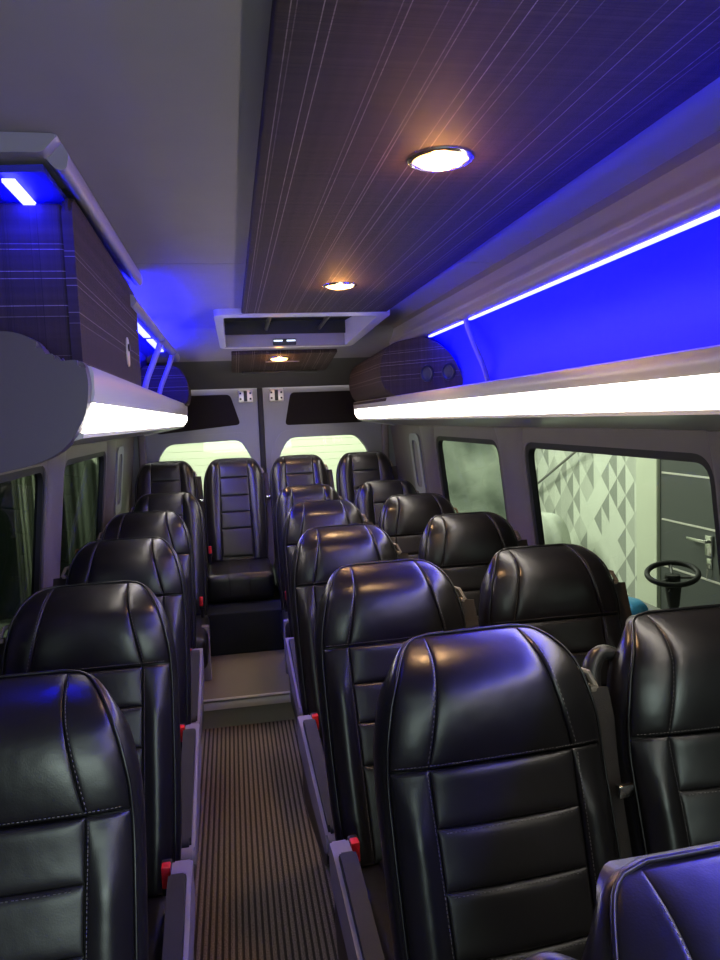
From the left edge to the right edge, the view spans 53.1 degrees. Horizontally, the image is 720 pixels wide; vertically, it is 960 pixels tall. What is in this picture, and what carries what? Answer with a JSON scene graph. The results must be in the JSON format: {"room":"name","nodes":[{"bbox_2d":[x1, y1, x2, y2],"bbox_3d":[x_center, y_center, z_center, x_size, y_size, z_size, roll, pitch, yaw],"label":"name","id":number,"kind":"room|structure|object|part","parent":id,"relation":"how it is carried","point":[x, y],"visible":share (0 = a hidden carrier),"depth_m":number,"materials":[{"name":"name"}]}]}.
{"room":"vehicle interior","nodes":[
{"label":"vehicle interior","id":0,"kind":"room"},
{"bbox_2d":[0,619,11,637],"bbox_3d":[-0.133,1.776,4.197,10.000,0.100,20.000,-3,5,-10],"label":"floor","id":1,"kind":"structure","parent":0,"point":[5,622],"depth_m":7.81,"materials":[{"name":"concrete"}]},
{"bbox_2d":[541,511,570,543],"bbox_3d":[1.865,0.842,7.433,0.772,1.034,1.181,-3,5,-10],"label":"machine","id":2,"kind":"object","parent":1,"relation":"on","point":[555,529],"visible":0.2,"depth_m":7.09,"materials":[{"name":"grey"}]},
{"bbox_2d":[628,595,659,609],"bbox_3d":[2.059,1.260,5.877,0.650,0.460,1.200,-3,5,-10],"label":"workbench","id":3,"kind":"object","parent":1,"relation":"on","point":[650,607],"visible":0.03,"depth_m":5.81,"materials":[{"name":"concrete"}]},
{"bbox_2d":[628,596,647,614],"bbox_3d":[2.083,0.984,5.567,0.295,0.140,0.383,-3,5,-10],"label":"plastic sheet","id":4,"kind":"object","parent":3,"relation":"on","point":[637,606],"visible":0.31,"depth_m":5.46,"materials":[{"name":"blue plastic"}]},
{"bbox_2d":[644,560,701,608],"bbox_3d":[1.957,1.062,4.509,0.374,1.101,0.401,-3,5,-10],"label":"steering wheel","id":5,"kind":"object","parent":1,"relation":"on","point":[672,584],"visible":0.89,"depth_m":4.41,"materials":[{"name":"black plastic"}]},
{"bbox_2d":[0,437,133,589],"bbox_3d":[-1.103,0.330,2.121,0.430,2.220,7.500,-3,5,-10],"label":"wall","id":6,"kind":"structure","parent":0,"point":[76,451],"depth_m":4.45,"materials":[{"name":"grey plastic"}]},
{"bbox_2d":[0,466,44,594],"bbox_3d":[-1.229,0.368,2.356,0.113,0.758,1.346,-3,5,-10],"label":"window","id":7,"kind":"structure","parent":6,"relation":"in","point":[38,472],"depth_m":2.98,"materials":[{"name":"black rubber"}]},
{"bbox_2d":[44,451,65,587],"bbox_3d":[-1.345,0.297,3.181,0.117,0.880,0.364,-3,5,-10],"label":"trim","id":8,"kind":"structure","parent":6,"relation":"attached to","point":[56,466],"depth_m":3.10,"materials":[{"name":"grey plastic"}]},
{"bbox_2d":[65,451,104,540],"bbox_3d":[-1.507,0.244,3.896,0.113,0.758,1.146,-3,5,-10],"label":"window","id":9,"kind":"structure","parent":6,"relation":"in","point":[101,455],"depth_m":4.42,"materials":[{"name":"black rubber"}]},
{"bbox_2d":[0,132,187,473],"bbox_3d":[-1.148,-0.493,3.339,0.450,0.707,3.836,-3,5,-10],"label":"luggage rack","id":10,"kind":"object","parent":6,"relation":"attached to","point":[50,404],"visible":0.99,"depth_m":1.59,"materials":[{"name":"grey plastic"}]},
{"bbox_2d":[0,198,140,385],"bbox_3d":[-0.885,-0.498,2.245,0.256,0.417,1.162,-3,5,-10],"label":"overhead cabinet","id":11,"kind":"object","parent":10,"relation":"on","point":[61,289],"visible":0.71,"depth_m":1.69,"materials":[{"name":"wood"}]},
{"bbox_3d":[-0.781,-0.504,2.264,0.024,0.417,1.162,-3,5,-10],"label":"bin door","id":12,"kind":"part","parent":11,"relation":"part of","materials":[{"name":"wood"}]},
{"bbox_3d":[-1.067,-0.772,3.343,0.251,0.160,3.780,-3,5,-10],"label":"rack rail","id":13,"kind":"part","parent":10,"relation":"part of","materials":[{"name":"grey plastic"}]},
{"bbox_2d":[72,366,187,445],"bbox_3d":[-1.111,-0.289,3.420,0.371,0.218,3.690,-3,5,-10],"label":"light","id":14,"kind":"object","parent":10,"relation":"attached to","point":[119,408],"depth_m":2.19,"materials":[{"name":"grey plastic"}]},
{"bbox_2d":[140,365,190,406],"bbox_3d":[-1.360,-0.652,5.069,0.314,0.280,0.330,-3,5,-10],"label":"bin","id":15,"kind":"object","parent":10,"relation":"on","point":[176,387],"visible":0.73,"depth_m":4.91,"materials":[{"name":"wood"}]},
{"bbox_2d":[104,439,116,529],"bbox_3d":[-1.608,0.179,4.637,0.117,0.880,0.378,-3,5,-10],"label":"trim","id":16,"kind":"structure","parent":6,"relation":"attached to","point":[111,444],"depth_m":4.54,"materials":[{"name":"grey plastic"}]},
{"bbox_2d":[114,446,123,514],"bbox_3d":[-1.667,0.001,4.979,0.063,0.460,0.280,-3,5,-10],"label":"trim","id":17,"kind":"structure","parent":6,"relation":"attached to","point":[120,450],"depth_m":4.92,"materials":[{"name":"grey paint"}]},
{"bbox_2d":[131,388,260,563],"bbox_3d":[-1.341,0.123,5.838,1.092,1.720,0.070,-3,5,-10],"label":"door","id":18,"kind":"structure","parent":6,"relation":"in","point":[214,415],"depth_m":5.80,"materials":[{"name":"grey paint"}]},
{"bbox_3d":[-1.303,-0.528,5.783,0.654,0.297,0.012,-3,5,-10],"label":"lining panel","id":19,"kind":"part","parent":18,"relation":"part of","materials":[{"name":"black plastic"}]},
{"bbox_2d":[257,388,266,472],"bbox_3d":[-0.786,0.092,5.943,0.045,1.720,0.056,-3,5,-10],"label":"door frame","id":20,"kind":"structure","parent":6,"relation":"attached to","point":[259,390],"depth_m":5.87,"materials":[{"name":"black rubber"}]},
{"bbox_2d":[203,649,295,728],"bbox_3d":[-0.504,1.123,4.944,2.320,0.180,2.300,-3,5,-10],"label":"floor","id":21,"kind":"structure","parent":0,"point":[242,674],"depth_m":3.94,"materials":[{"name":"brown plastic"}]},
{"bbox_2d":[129,492,211,680],"bbox_3d":[-1.126,0.615,4.133,0.502,1.022,0.816,-3,5,-10],"label":"passenger seat","id":22,"kind":"object","parent":21,"relation":"on","point":[184,504],"visible":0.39,"depth_m":4.34,"materials":[{"name":"black leather"}]},
{"bbox_3d":[-1.161,0.434,4.356,0.218,0.688,0.329,-3,5,-10],"label":"backrest panel","id":23,"kind":"part","parent":22,"relation":"part of","materials":[{"name":"black leather"}]},
{"bbox_2d":[196,614,209,668],"bbox_3d":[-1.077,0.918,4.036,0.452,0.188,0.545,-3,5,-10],"label":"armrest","id":24,"kind":"object","parent":22,"relation":"on","point":[202,620],"depth_m":3.95,"materials":[{"name":"black plastic"}]},
{"bbox_3d":[-0.863,0.970,4.046,0.044,0.310,0.050,-3,5,-10],"label":"aisle leg","id":25,"kind":"part","parent":22,"relation":"part of","materials":[{"name":"grey plastic"}]},
{"bbox_2d":[274,484,341,673],"bbox_3d":[-0.234,0.567,4.271,0.502,1.022,0.816,-3,5,-11],"label":"passenger seat","id":26,"kind":"object","parent":21,"relation":"on","point":[289,496],"visible":0.3,"depth_m":4.45,"materials":[{"name":"black leather"}]},
{"bbox_2d":[281,609,289,638],"bbox_3d":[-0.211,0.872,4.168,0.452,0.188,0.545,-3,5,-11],"label":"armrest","id":27,"kind":"object","parent":26,"relation":"on","point":[285,630],"depth_m":4.09,"materials":[{"name":"black plastic"}]},
{"bbox_3d":[-0.408,0.947,4.102,0.044,0.310,0.050,-3,5,-11],"label":"aisle leg","id":28,"kind":"part","parent":26,"relation":"part of","materials":[{"name":"grey plastic"}]},
{"bbox_3d":[-0.301,0.388,4.487,0.218,0.688,0.329,-3,5,-11],"label":"backrest panel","id":29,"kind":"part","parent":26,"relation":"part of","materials":[{"name":"black leather"}]},
{"bbox_2d":[354,479,418,525],"bbox_3d":[0.258,0.536,4.398,0.502,1.022,0.816,-3,5,-10],"label":"passenger seat","id":30,"kind":"object","parent":21,"relation":"on","point":[371,496],"visible":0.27,"depth_m":4.61,"materials":[{"name":"black leather"}]},
{"bbox_3d":[0.195,0.357,4.615,0.218,0.688,0.329,-3,5,-10],"label":"backrest panel","id":31,"kind":"part","parent":30,"relation":"part of","materials":[{"name":"black leather"}]},
{"bbox_2d":[0,435,506,619],"bbox_3d":[-1.043,-0.463,8.368,6.300,3.700,0.140,-3,5,-10],"label":"window","id":32,"kind":"structure","parent":0,"point":[473,473],"depth_m":8.44,"materials":[{"name":"glass"}]},
{"bbox_2d":[194,719,338,959],"bbox_3d":[0.164,1.489,1.271,2.320,0.040,5.200,-3,5,-10],"label":"floor","id":33,"kind":"structure","parent":0,"point":[263,885],"depth_m":2.61,"materials":[{"name":"carpet"}]},
{"bbox_2d":[0,669,148,959],"bbox_3d":[-0.507,0.948,0.864,0.512,1.159,0.919,-3,5,-10],"label":"passenger seat","id":34,"kind":"object","parent":33,"relation":"on","point":[73,855],"visible":1,"depth_m":1.13,"materials":[{"name":"black leather"}]},
{"bbox_3d":[-0.546,0.806,1.071,0.272,0.523,0.193,-3,5,-10],"label":"backrest panel","id":35,"kind":"part","parent":34,"relation":"part of","materials":[{"name":"black leather"}]},
{"bbox_2d":[0,580,194,959],"bbox_3d":[-0.629,0.891,1.566,0.512,1.159,0.919,-3,5,-10],"label":"passenger seat","id":36,"kind":"object","parent":33,"relation":"on","point":[118,633],"visible":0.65,"depth_m":1.81,"materials":[{"name":"black leather"}]},
{"bbox_3d":[-0.668,0.749,1.773,0.272,0.523,0.193,-3,5,-10],"label":"backrest panel","id":37,"kind":"part","parent":36,"relation":"part of","materials":[{"name":"black leather"}]},
{"bbox_2d":[147,894,165,959],"bbox_3d":[-0.603,1.101,1.517,0.410,0.150,0.545,-3,5,-10],"label":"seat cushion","id":38,"kind":"object","parent":36,"relation":"on","point":[156,902],"depth_m":1.64,"materials":[{"name":"black leather"}]},
{"bbox_3d":[-0.361,0.998,1.423,0.046,0.197,0.528,-3,5,-10],"label":"plate","id":39,"kind":"part","parent":36,"relation":"part of","materials":[{"name":"grey plastic"}]},
{"bbox_2d":[53,537,200,878],"bbox_3d":[-0.780,0.831,2.319,0.512,1.159,0.919,-3,5,-10],"label":"passenger seat","id":40,"kind":"object","parent":33,"relation":"on","point":[152,562],"visible":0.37,"depth_m":2.57,"materials":[{"name":"black leather"}]},
{"bbox_3d":[-0.819,0.689,2.526,0.272,0.523,0.193,-3,5,-10],"label":"backrest panel","id":41,"kind":"part","parent":40,"relation":"part of","materials":[{"name":"black leather"}]},
{"bbox_3d":[-0.512,0.938,2.176,0.046,0.197,0.528,-3,5,-10],"label":"plate","id":42,"kind":"part","parent":40,"relation":"part of","materials":[{"name":"grey plastic"}]},
{"bbox_2d":[91,510,203,739],"bbox_3d":[-0.947,0.766,3.130,0.512,1.159,0.919,-3,5,-10],"label":"passenger seat","id":43,"kind":"object","parent":33,"relation":"on","point":[167,525],"visible":0.3,"depth_m":3.39,"materials":[{"name":"black leather"}]},
{"bbox_3d":[-0.679,0.873,2.987,0.046,0.197,0.528,-3,5,-10],"label":"plate","id":44,"kind":"part","parent":43,"relation":"part of","materials":[{"name":"grey plastic"}]},
{"bbox_2d":[282,499,372,721],"bbox_3d":[-0.084,0.715,3.322,0.512,1.159,0.919,-3,5,-11],"label":"passenger seat","id":45,"kind":"object","parent":33,"relation":"on","point":[303,516],"visible":0.23,"depth_m":3.56,"materials":[{"name":"black leather"}]},
{"bbox_3d":[-0.270,0.847,3.095,0.046,0.197,0.528,-3,5,-11],"label":"plate","id":46,"kind":"part","parent":45,"relation":"part of","materials":[{"name":"grey plastic"}]},
{"bbox_2d":[290,523,408,870],"bbox_3d":[0.034,0.787,2.436,0.491,1.163,0.953,-3,5,-7],"label":"passenger seat","id":47,"kind":"object","parent":33,"relation":"on","point":[320,551],"visible":0.38,"depth_m":2.64,"materials":[{"name":"black leather"}]},
{"bbox_3d":[-0.129,0.919,2.213,0.046,0.197,0.528,-3,5,-13],"label":"plate","id":48,"kind":"part","parent":47,"relation":"part of","materials":[{"name":"grey plastic"}]},
{"bbox_3d":[-0.012,0.646,2.648,0.272,0.523,0.193,-3,5,-13],"label":"backrest panel","id":49,"kind":"part","parent":47,"relation":"part of","materials":[{"name":"black leather"}]},
{"bbox_2d":[315,558,478,959],"bbox_3d":[0.174,0.846,1.702,0.491,1.163,0.953,-3,5,-7],"label":"passenger seat","id":50,"kind":"object","parent":33,"relation":"on","point":[366,611],"visible":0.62,"depth_m":1.91,"materials":[{"name":"black leather"}]},
{"bbox_3d":[0.011,0.978,1.478,0.046,0.197,0.528,-3,5,-13],"label":"plate","id":51,"kind":"part","parent":50,"relation":"part of","materials":[{"name":"grey plastic"}]},
{"bbox_2d":[361,863,393,959],"bbox_3d":[0.207,1.056,1.660,0.410,0.150,0.545,-3,5,-13],"label":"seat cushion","id":52,"kind":"object","parent":50,"relation":"on","point":[373,873],"depth_m":1.68,"materials":[{"name":"black leather"}]},
{"bbox_3d":[0.128,0.705,1.914,0.272,0.523,0.193,-3,5,-13],"label":"backrest panel","id":53,"kind":"part","parent":50,"relation":"part of","materials":[{"name":"black leather"}]},
{"bbox_3d":[0.208,1.001,1.643,0.230,0.064,0.470,-3,5,-13],"label":"cushion panel","id":54,"kind":"part","parent":50,"relation":"part of","materials":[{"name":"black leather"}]},
{"bbox_2d":[378,493,458,558],"bbox_3d":[0.394,0.680,3.497,0.481,1.163,0.803,-3,5,-10],"label":"passenger seat","id":55,"kind":"object","parent":33,"relation":"on","point":[405,518],"visible":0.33,"depth_m":3.68,"materials":[{"name":"black leather"}]},
{"bbox_3d":[0.339,0.544,3.641,0.272,0.523,0.193,-3,5,-10],"label":"backrest panel","id":56,"kind":"part","parent":55,"relation":"part of","materials":[{"name":"black leather"}]},
{"bbox_2d":[418,511,527,624],"bbox_3d":[0.540,0.744,2.703,0.481,1.163,0.803,-3,5,-10],"label":"passenger seat","id":57,"kind":"object","parent":33,"relation":"on","point":[464,545],"visible":0.27,"depth_m":2.89,"materials":[{"name":"black leather"}]},
{"bbox_3d":[0.485,0.608,2.847,0.272,0.523,0.193,-3,5,-10],"label":"backrest panel","id":58,"kind":"part","parent":57,"relation":"part of","materials":[{"name":"black leather"}]},
{"bbox_2d":[373,624,633,959],"bbox_3d":[0.323,0.900,1.020,0.491,1.163,0.953,-3,5,-7],"label":"passenger seat","id":59,"kind":"object","parent":33,"relation":"on","point":[499,789],"visible":0.93,"depth_m":1.25,"materials":[{"name":"black leather"}]},
{"bbox_3d":[0.278,0.759,1.232,0.272,0.523,0.193,-3,5,-13],"label":"backrest panel","id":60,"kind":"part","parent":59,"relation":"part of","materials":[{"name":"black leather"}]},
{"bbox_2d":[479,543,631,685],"bbox_3d":[0.657,0.808,1.913,0.481,1.163,0.803,-3,5,-10],"label":"passenger seat","id":61,"kind":"object","parent":33,"relation":"on","point":[564,591],"visible":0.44,"depth_m":2.11,"materials":[{"name":"black leather"}]},
{"bbox_3d":[0.602,0.673,2.058,0.272,0.523,0.193,-3,5,-10],"label":"backrest panel","id":62,"kind":"part","parent":61,"relation":"part of","materials":[{"name":"black leather"}]},
{"bbox_2d":[525,841,719,959],"bbox_3d":[0.459,0.952,0.373,0.518,1.163,0.803,-3,5,-13],"label":"passenger seat","id":63,"kind":"object","parent":33,"relation":"on","point":[665,905],"visible":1,"depth_m":0.62,"materials":[{"name":"black leather"}]},
{"bbox_3d":[0.165,0.514,0.607,0.101,0.202,0.078,-3,5,-13],"label":"raised armrest","id":64,"kind":"part","parent":63,"relation":"part of","materials":[{"name":"black leather"}]},
{"bbox_2d":[582,604,719,856],"bbox_3d":[0.766,0.870,1.168,0.518,1.163,0.803,-3,5,-10],"label":"passenger seat","id":65,"kind":"object","parent":33,"relation":"on","point":[663,676],"visible":0.77,"depth_m":1.34,"materials":[{"name":"black leather"}]},
{"bbox_3d":[0.485,0.430,1.416,0.101,0.202,0.078,-3,5,-10],"label":"raised armrest","id":66,"kind":"part","parent":65,"relation":"part of","materials":[{"name":"black leather"}]},
{"bbox_3d":[0.729,0.733,1.316,0.272,0.523,0.193,-3,5,-10],"label":"backrest panel","id":67,"kind":"part","parent":65,"relation":"part of","materials":[{"name":"black leather"}]},
{"bbox_2d":[0,0,719,389],"bbox_3d":[-0.116,-0.652,2.184,2.400,0.395,7.430,-3,5,-10],"label":"ceiling","id":68,"kind":"structure","parent":0,"point":[156,105],"depth_m":1.56,"materials":[{"name":"grey"}]},
{"bbox_2d":[231,349,336,373],"bbox_3d":[-0.566,-0.853,5.220,0.720,0.118,0.637,-3,5,-10],"label":"ceiling panel","id":69,"kind":"object","parent":68,"relation":"attached to","point":[306,360],"visible":1,"depth_m":5.16,"materials":[{"name":"wood"}]},
{"bbox_2d":[269,356,289,360],"bbox_3d":[-0.566,-0.850,5.049,0.149,0.028,0.149,-5,6,-32],"label":"recessed light","id":70,"kind":"object","parent":69,"relation":"attached to","point":[276,358],"visible":1,"depth_m":5.01,"materials":[{"name":"silver metal"}]},
{"bbox_2d":[214,308,389,348],"bbox_3d":[-0.372,-0.922,4.303,0.967,0.177,0.820,-3,5,-10],"label":"roof hatch","id":71,"kind":"object","parent":68,"relation":"attached to","point":[324,329],"visible":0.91,"depth_m":4.60,"materials":[{"name":"grey plastic"}]},
{"bbox_3d":[-0.486,-0.890,4.642,0.150,0.042,0.012,-3,5,-10],"label":"handle","id":72,"kind":"part","parent":71,"relation":"part of","materials":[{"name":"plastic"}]},
{"bbox_3d":[-0.477,-0.922,4.653,0.785,0.116,0.015,-3,5,-10],"label":"lid","id":73,"kind":"part","parent":71,"relation":"part of","materials":[{"name":"grey plastic"}]},
{"bbox_2d":[241,0,719,313],"bbox_3d":[0.205,-0.721,1.427,0.793,0.030,5.040,-3,5,-10],"label":"ceiling panel","id":74,"kind":"object","parent":68,"relation":"attached to","point":[540,92],"visible":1,"depth_m":1.39,"materials":[{"name":"wood"}]},
{"bbox_2d":[323,282,356,289],"bbox_3d":[-0.088,-0.837,3.120,0.150,0.017,0.150,-3,5,-10],"label":"recessed light","id":75,"kind":"object","parent":74,"relation":"attached to","point":[336,285],"visible":1,"depth_m":3.08,"materials":[{"name":"silver metal"}]},
{"bbox_2d":[407,146,473,171],"bbox_3d":[0.180,-0.716,1.618,0.150,0.017,0.150,-3,5,-10],"label":"recessed light","id":76,"kind":"object","parent":74,"relation":"attached to","point":[441,158],"visible":1,"depth_m":1.59,"materials":[{"name":"silver metal"}]},
{"bbox_2d":[390,130,719,544],"bbox_3d":[0.913,0.218,2.476,0.430,2.220,7.500,-3,5,-10],"label":"wall","id":77,"kind":"structure","parent":0,"point":[685,441],"depth_m":2.71,"materials":[{"name":"grey plastic"}]},
{"bbox_2d":[207,562,283,655],"bbox_3d":[-0.573,0.874,5.258,2.280,0.265,1.500,-3,5,-10],"label":"trim","id":78,"kind":"structure","parent":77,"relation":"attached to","point":[248,626],"depth_m":4.49,"materials":[{"name":"carpet"}]},
{"bbox_2d":[135,461,205,533],"bbox_3d":[-1.318,0.339,4.943,0.492,0.900,0.809,-3,5,-10],"label":"passenger seat","id":79,"kind":"object","parent":78,"relation":"on","point":[162,476],"visible":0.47,"depth_m":5.16,"materials":[{"name":"black leather"}]},
{"bbox_3d":[-1.381,0.221,5.165,0.218,0.688,0.329,-3,5,-10],"label":"backrest panel","id":80,"kind":"part","parent":79,"relation":"part of","materials":[{"name":"black leather"}]},
{"bbox_2d":[203,458,274,602],"bbox_3d":[-0.844,0.313,5.027,0.492,0.900,0.809,-3,5,-10],"label":"passenger seat","id":81,"kind":"object","parent":78,"relation":"on","point":[236,491],"visible":1,"depth_m":5.16,"materials":[{"name":"black leather"}]},
{"bbox_3d":[-0.907,0.195,5.249,0.218,0.688,0.329,-3,5,-10],"label":"backrest panel","id":82,"kind":"part","parent":81,"relation":"part of","materials":[{"name":"black leather"}]},
{"bbox_3d":[-0.820,0.676,4.908,0.200,0.184,0.507,-3,5,-10],"label":"cushion panel","id":83,"kind":"part","parent":81,"relation":"part of","materials":[{"name":"black leather"}]},
{"bbox_2d":[207,558,274,602],"bbox_3d":[-0.824,0.679,4.929,0.452,0.188,0.545,-3,5,-10],"label":"seat cushion","id":84,"kind":"object","parent":81,"relation":"on","point":[228,579],"depth_m":4.68,"materials":[{"name":"black leather"}]},
{"bbox_2d":[270,454,334,587],"bbox_3d":[-0.372,0.287,5.110,0.492,0.900,0.809,-3,5,-10],"label":"passenger seat","id":85,"kind":"object","parent":78,"relation":"on","point":[288,470],"visible":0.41,"depth_m":5.32,"materials":[{"name":"black leather"}]},
{"bbox_2d":[275,559,278,587],"bbox_3d":[-0.352,0.652,5.012,0.452,0.188,0.545,-3,5,-10],"label":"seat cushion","id":86,"kind":"object","parent":85,"relation":"on","point":[276,573],"depth_m":5.02,"materials":[{"name":"black leather"}]},
{"bbox_3d":[-0.435,0.169,5.332,0.218,0.688,0.329,-3,5,-10],"label":"backrest panel","id":87,"kind":"part","parent":85,"relation":"part of","materials":[{"name":"black leather"}]},
{"bbox_2d":[336,451,398,503],"bbox_3d":[0.118,0.260,5.196,0.492,0.900,0.809,-3,5,-10],"label":"passenger seat","id":88,"kind":"object","parent":78,"relation":"on","point":[353,469],"visible":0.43,"depth_m":5.40,"materials":[{"name":"black leather"}]},
{"bbox_3d":[0.054,0.141,5.418,0.218,0.688,0.329,-3,5,-10],"label":"backrest panel","id":89,"kind":"part","parent":88,"relation":"part of","materials":[{"name":"black leather"}]},
{"bbox_2d":[203,691,290,710],"bbox_3d":[-0.303,1.138,3.811,2.320,0.041,0.055,-3,5,-10],"label":"trim","id":90,"kind":"structure","parent":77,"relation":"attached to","point":[276,697],"depth_m":3.74,"materials":[{"name":"silver metal"}]},
{"bbox_2d":[137,424,389,469],"bbox_3d":[-0.736,0.247,5.927,2.030,1.410,0.050,-3,5,-10],"label":"trim","id":91,"kind":"structure","parent":77,"relation":"attached to","point":[142,453],"depth_m":5.71,"materials":[{"name":"grey plastic"}]},
{"bbox_2d":[262,385,395,561],"bbox_3d":[-0.181,0.059,6.043,1.188,1.720,0.070,-3,5,-10],"label":"door","id":92,"kind":"structure","parent":77,"relation":"in","point":[305,411],"depth_m":5.94,"materials":[{"name":"grey paint"}]},
{"bbox_3d":[-0.298,-0.600,5.959,0.644,0.265,0.012,-3,5,-10],"label":"lining panel","id":93,"kind":"part","parent":92,"relation":"part of","materials":[{"name":"black plastic"}]},
{"bbox_2d":[409,433,426,492],"bbox_3d":[0.430,-0.116,5.349,0.063,0.460,0.280,-3,5,-10],"label":"trim","id":94,"kind":"structure","parent":77,"relation":"attached to","point":[412,436],"depth_m":5.30,"materials":[{"name":"grey paint"}]},
{"bbox_2d":[419,426,440,494],"bbox_3d":[0.511,0.061,5.011,0.117,0.880,0.378,-3,5,-10],"label":"trim","id":95,"kind":"structure","parent":77,"relation":"attached to","point":[427,432],"depth_m":4.93,"materials":[{"name":"grey plastic"}]},
{"bbox_2d":[437,436,507,520],"bbox_3d":[0.676,0.123,4.281,0.113,0.758,1.146,-3,5,-10],"label":"window","id":96,"kind":"structure","parent":77,"relation":"in","point":[440,439],"depth_m":4.74,"materials":[{"name":"black rubber"}]},
{"bbox_2d":[494,427,532,545],"bbox_3d":[0.774,0.179,3.554,0.117,0.880,0.364,-3,5,-10],"label":"trim","id":97,"kind":"structure","parent":77,"relation":"attached to","point":[509,439],"depth_m":3.48,"materials":[{"name":"grey plastic"}]},
{"bbox_2d":[353,143,719,430],"bbox_3d":[0.710,-0.487,2.248,0.371,0.676,6.636,-3,5,-10],"label":"luggage rack","id":98,"kind":"object","parent":77,"relation":"attached to","point":[612,321],"visible":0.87,"depth_m":2.22,"materials":[{"name":"grey plastic"}]},
{"bbox_2d":[349,337,462,404],"bbox_3d":[0.251,-0.687,4.686,0.393,0.351,1.586,-3,5,-10],"label":"overhead cabinet","id":99,"kind":"object","parent":98,"relation":"on","point":[418,364],"visible":0.8,"depth_m":4.19,"materials":[{"name":"wood"}]},
{"bbox_2d":[420,365,433,381],"bbox_3d":[0.380,-0.606,4.096,0.088,0.099,0.010,2,6,38],"label":"speaker grille","id":100,"kind":"object","parent":99,"relation":"attached to","point":[426,371],"depth_m":4.09,"materials":[{"name":"black plastic"}]},
{"bbox_2d":[442,363,455,380],"bbox_3d":[0.491,-0.603,4.010,0.088,0.099,0.010,2,6,38],"label":"speaker grille","id":101,"kind":"object","parent":99,"relation":"attached to","point":[448,369],"depth_m":4.01,"materials":[{"name":"black plastic"}]},
{"bbox_2d":[353,345,719,430],"bbox_3d":[0.721,-0.246,2.261,0.371,0.188,6.620,-3,5,-10],"label":"shelf","id":102,"kind":"object","parent":98,"relation":"attached to","point":[678,390],"depth_m":1.98,"materials":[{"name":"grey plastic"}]},
{"bbox_3d":[0.737,-0.748,2.224,0.078,0.154,6.620,-3,5,-10],"label":"rack rail","id":103,"kind":"part","parent":98,"relation":"part of","materials":[{"name":"grey plastic"}]},
{"bbox_2d":[526,442,719,575],"bbox_3d":[0.954,0.247,2.741,0.113,0.758,1.346,-3,5,-10],"label":"window","id":104,"kind":"structure","parent":77,"relation":"in","point":[531,447],"depth_m":2.67,"materials":[{"name":"black rubber"}]},
{"bbox_2d":[707,431,719,522],"bbox_3d":[1.052,0.303,2.014,0.117,0.880,0.148,-3,5,-10],"label":"trim","id":105,"kind":"structure","parent":77,"relation":"attached to","point":[713,436],"depth_m":2.00,"materials":[{"name":"grey plastic"}]},
{"bbox_2d":[535,449,636,597],"bbox_3d":[2.329,-0.537,7.676,0.100,3.700,2.480,-3,5,-10],"label":"wall","id":106,"kind":"structure","parent":0,"point":[594,495],"depth_m":7.25,"materials":[{"name":"paint"}]},
{"bbox_2d":[538,452,575,483],"bbox_3d":[2.190,-0.116,7.981,0.114,0.820,1.840,-3,5,-10],"label":"rod","id":107,"kind":"object","parent":106,"relation":"attached to","point":[572,453],"visible":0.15,"depth_m":7.88,"materials":[{"name":"metal"}]},
{"bbox_2d":[636,457,659,607],"bbox_3d":[2.562,-0.426,6.306,0.130,3.700,0.330,-3,5,-10],"label":"trim","id":108,"kind":"structure","parent":106,"relation":"attached to","point":[647,469],"depth_m":6.34,"materials":[{"name":"paint"}]},
{"bbox_2d":[660,459,719,608],"bbox_3d":[2.966,-0.238,3.983,0.160,3.700,4.400,-3,5,-10],"label":"door","id":109,"kind":"structure","parent":108,"relation":"attached to","point":[687,527],"depth_m":5.82,"materials":[{"name":"grey"}]},
{"bbox_3d":[2.663,0.502,5.649,0.060,0.160,0.260,-3,5,-10],"label":"handle","id":110,"kind":"part","parent":109,"relation":"part of","materials":[{"name":"silver metal"}]},
{"label":"outside","id":111,"kind":"structure","parent":0,"visible":0},
{"bbox_2d":[11,474,34,604],"bbox_3d":[-3.528,-0.025,7.666,0.361,3.050,0.087,-3,5,-10],"label":"curtain","id":112,"kind":"object","parent":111,"point":[23,489],"visible":0.26,"depth_m":7.70,"materials":[{"name":"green fabric"}]},
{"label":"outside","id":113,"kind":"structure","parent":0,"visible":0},
{"bbox_2d":[64,457,98,564],"bbox_3d":[-2.909,-0.060,7.775,0.581,3.050,0.087,-3,5,-10],"label":"curtain","id":114,"kind":"object","parent":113,"point":[80,478],"visible":0.15,"depth_m":7.78,"materials":[{"name":"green fabric"}]}
]}

